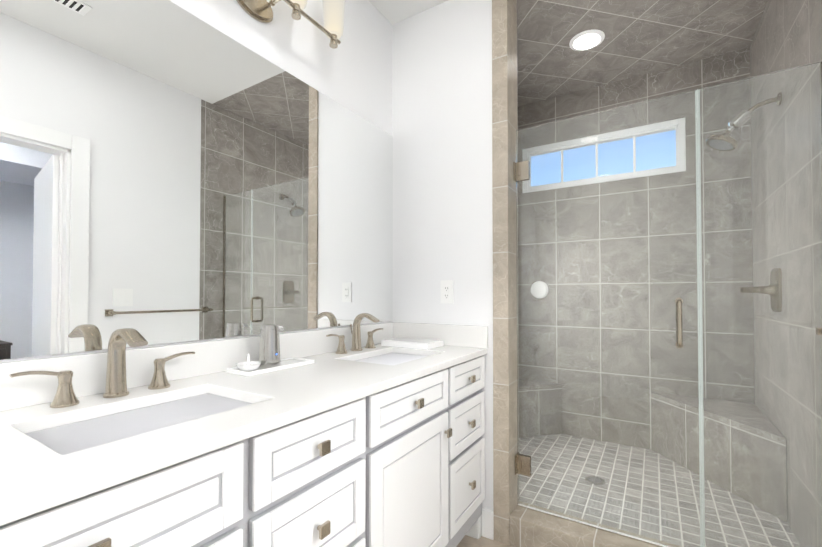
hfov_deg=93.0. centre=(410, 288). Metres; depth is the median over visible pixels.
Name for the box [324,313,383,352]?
faucet
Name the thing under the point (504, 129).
tile
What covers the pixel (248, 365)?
bowl
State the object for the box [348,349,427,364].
sink
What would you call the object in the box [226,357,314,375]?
tray
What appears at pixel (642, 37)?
ceiling
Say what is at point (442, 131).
wall
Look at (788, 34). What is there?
wall
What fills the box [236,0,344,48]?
sconce
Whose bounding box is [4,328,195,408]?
faucet
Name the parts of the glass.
door, handle, panel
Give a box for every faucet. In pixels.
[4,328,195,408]
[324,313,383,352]
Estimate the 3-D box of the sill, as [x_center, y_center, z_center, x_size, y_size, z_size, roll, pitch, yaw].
[0.958,1.114,1.581,1.090,0.135,0.162,-1,-1,32]
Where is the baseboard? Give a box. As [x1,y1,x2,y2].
[482,508,493,539]
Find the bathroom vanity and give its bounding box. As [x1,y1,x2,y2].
[0,353,486,546]
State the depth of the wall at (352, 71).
1.73 m
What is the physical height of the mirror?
1.033 m
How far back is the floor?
1.81 m
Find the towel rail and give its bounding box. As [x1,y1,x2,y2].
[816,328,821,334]
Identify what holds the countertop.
on the bathroom vanity
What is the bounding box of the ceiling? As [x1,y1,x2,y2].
[369,0,767,106]
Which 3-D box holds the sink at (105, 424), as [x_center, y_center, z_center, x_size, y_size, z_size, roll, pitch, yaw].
[-0.571,0.356,0.872,0.326,0.140,0.448,-1,-1,32]
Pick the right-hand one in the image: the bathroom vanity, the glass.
the glass
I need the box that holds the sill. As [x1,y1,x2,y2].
[509,504,662,546]
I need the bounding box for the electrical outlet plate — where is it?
[441,280,453,303]
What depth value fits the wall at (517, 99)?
1.97 m
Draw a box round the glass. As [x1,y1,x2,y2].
[513,61,821,546]
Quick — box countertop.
[0,341,487,516]
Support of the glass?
on the sill
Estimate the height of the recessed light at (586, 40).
0.010 m
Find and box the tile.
[492,0,517,544]
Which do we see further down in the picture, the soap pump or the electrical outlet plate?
the soap pump
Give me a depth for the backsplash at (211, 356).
1.23 m
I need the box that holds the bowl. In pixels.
[236,354,260,370]
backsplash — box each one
[0,322,391,408]
[392,322,487,348]
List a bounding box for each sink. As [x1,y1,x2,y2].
[24,389,255,448]
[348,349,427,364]
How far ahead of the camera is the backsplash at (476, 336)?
1.97 m
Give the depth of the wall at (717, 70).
2.71 m
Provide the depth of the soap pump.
1.33 m
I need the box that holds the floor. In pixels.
[456,535,513,546]
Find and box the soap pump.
[259,325,283,367]
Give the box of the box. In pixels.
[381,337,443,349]
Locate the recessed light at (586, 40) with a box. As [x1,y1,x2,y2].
[569,29,604,50]
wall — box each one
[0,0,391,362]
[392,0,492,510]
[517,70,517,129]
[518,48,749,129]
[750,0,821,76]

